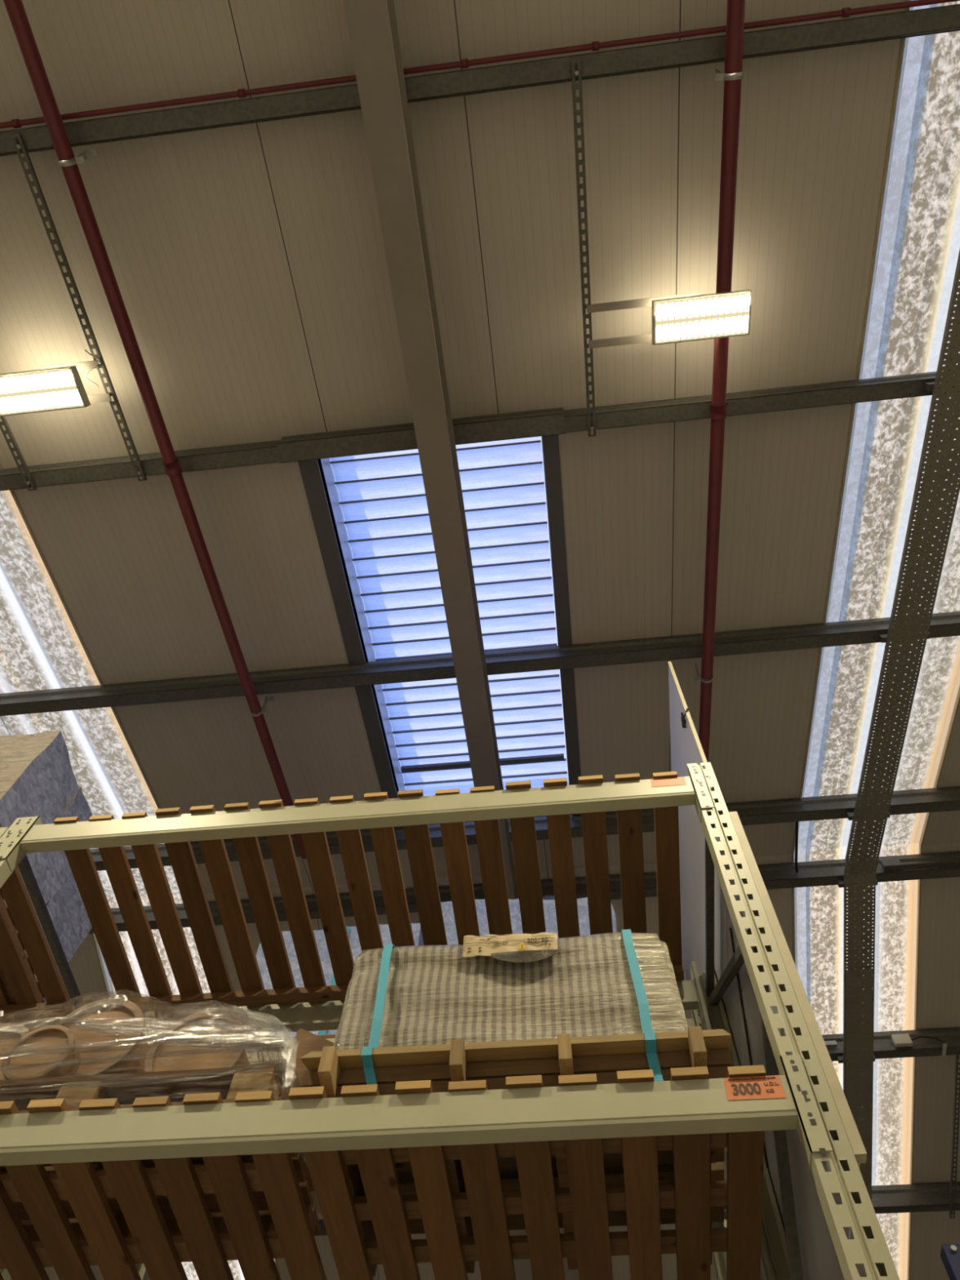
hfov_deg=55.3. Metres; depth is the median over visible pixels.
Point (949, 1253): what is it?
upright
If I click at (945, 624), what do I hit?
beam
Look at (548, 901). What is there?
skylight
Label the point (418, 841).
deck
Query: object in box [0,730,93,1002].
stack
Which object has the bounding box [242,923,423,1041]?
pack
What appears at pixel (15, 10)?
pipe
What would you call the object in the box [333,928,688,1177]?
pack
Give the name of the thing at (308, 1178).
deck
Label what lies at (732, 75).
pipe
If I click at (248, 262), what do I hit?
ceiling
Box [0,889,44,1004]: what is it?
pallet
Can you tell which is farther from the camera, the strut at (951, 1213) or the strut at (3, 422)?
the strut at (951, 1213)
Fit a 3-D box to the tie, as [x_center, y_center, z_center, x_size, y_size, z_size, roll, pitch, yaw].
[0.935,0.349,4.184,0.035,0.127,0.109,10,-65,-3]
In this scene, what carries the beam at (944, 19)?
on the rafter
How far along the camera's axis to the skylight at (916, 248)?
6.01 m
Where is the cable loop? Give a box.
[84,349,99,387]
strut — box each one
[0,416,37,490]
[948,1052,959,1218]
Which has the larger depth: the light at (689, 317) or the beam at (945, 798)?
the beam at (945, 798)
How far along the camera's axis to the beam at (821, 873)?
7.46 m
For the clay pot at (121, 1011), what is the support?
on the pallet at (228, 1091)
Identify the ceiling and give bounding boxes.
[0,0,959,1279]
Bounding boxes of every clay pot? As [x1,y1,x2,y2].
[0,1022,30,1079]
[1,1025,80,1079]
[55,998,149,1075]
[144,1011,250,1071]
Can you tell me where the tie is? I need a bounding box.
[680,708,690,728]
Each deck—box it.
[0,823,74,1020]
[0,1065,765,1279]
[53,771,684,1012]
[149,1034,336,1191]
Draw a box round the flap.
[280,1027,333,1157]
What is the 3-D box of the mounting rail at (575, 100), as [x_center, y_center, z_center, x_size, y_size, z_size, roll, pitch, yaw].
[0.525,-1.851,4.581,0.043,0.393,1.750,-5,-66,4]
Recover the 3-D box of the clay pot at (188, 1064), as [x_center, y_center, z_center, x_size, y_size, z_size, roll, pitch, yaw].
[-0.838,1.387,2.826,0.300,0.300,0.340,-5,-66,4]
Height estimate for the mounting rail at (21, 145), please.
0.391 m
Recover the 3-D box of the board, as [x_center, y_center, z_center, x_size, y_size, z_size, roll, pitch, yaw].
[1.031,1.232,4.339,0.016,1.431,1.824,-5,-66,4]
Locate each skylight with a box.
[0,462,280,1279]
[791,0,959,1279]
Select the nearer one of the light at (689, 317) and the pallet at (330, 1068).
the pallet at (330, 1068)
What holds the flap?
on the deck at (130, 1183)
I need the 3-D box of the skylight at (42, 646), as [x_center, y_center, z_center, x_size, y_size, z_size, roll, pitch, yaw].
[-3.131,1.696,5.590,1.039,3.891,33.000,-5,-66,4]
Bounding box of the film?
[0,989,316,1208]
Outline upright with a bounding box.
[940,1244,959,1279]
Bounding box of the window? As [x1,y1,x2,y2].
[297,434,581,827]
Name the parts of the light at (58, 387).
support rail, support rail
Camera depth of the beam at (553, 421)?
5.14 m
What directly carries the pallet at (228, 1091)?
on the deck at (130, 1183)
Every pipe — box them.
[0,0,959,128]
[3,0,306,858]
[694,0,745,762]
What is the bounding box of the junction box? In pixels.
[891,1033,946,1056]
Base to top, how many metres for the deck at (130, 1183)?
0.059 m
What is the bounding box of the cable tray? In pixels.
[836,248,959,1202]
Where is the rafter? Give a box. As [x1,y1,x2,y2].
[343,0,518,899]
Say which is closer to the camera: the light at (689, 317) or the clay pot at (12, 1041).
the clay pot at (12, 1041)
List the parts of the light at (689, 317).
support rail, support rail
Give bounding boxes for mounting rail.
[10,133,146,481]
[570,59,595,436]
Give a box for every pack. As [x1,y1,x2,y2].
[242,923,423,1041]
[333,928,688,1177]
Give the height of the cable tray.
1.656 m
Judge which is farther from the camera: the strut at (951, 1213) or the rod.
the strut at (951, 1213)
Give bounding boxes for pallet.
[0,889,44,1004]
[0,1065,320,1268]
[299,1026,732,1276]
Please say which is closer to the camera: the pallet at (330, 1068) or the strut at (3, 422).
the pallet at (330, 1068)
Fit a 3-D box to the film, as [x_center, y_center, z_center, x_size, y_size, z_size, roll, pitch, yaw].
[-1.134,1.374,2.805,1.352,0.534,0.519,-5,-66,4]
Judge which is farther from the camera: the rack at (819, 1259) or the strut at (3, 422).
the strut at (3, 422)
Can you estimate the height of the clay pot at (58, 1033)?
0.200 m
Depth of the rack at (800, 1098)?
2.35 m
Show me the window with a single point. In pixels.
(378, 503)
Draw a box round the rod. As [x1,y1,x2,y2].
[795,821,798,872]
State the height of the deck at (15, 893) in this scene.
0.059 m
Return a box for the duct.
[824,1040,837,1047]
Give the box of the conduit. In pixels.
[880,857,959,870]
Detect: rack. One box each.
[0,762,899,1279]
[0,1009,763,1279]
[728,811,866,1279]
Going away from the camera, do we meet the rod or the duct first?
the rod
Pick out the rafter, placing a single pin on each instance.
(372, 27)
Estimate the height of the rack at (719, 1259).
4.666 m
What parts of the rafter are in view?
apex plate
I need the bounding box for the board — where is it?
[667,661,729,1023]
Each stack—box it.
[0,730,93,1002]
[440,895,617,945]
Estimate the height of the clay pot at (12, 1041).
0.300 m
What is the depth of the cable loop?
4.84 m
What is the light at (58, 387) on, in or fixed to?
attached to the mounting rail at (21, 145)
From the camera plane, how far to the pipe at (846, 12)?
4.06 m
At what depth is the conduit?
7.28 m
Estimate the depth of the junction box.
7.73 m
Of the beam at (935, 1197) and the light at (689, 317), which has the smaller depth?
the light at (689, 317)
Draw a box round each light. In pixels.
[0,360,111,416]
[586,289,751,348]
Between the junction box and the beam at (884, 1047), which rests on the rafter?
the beam at (884, 1047)

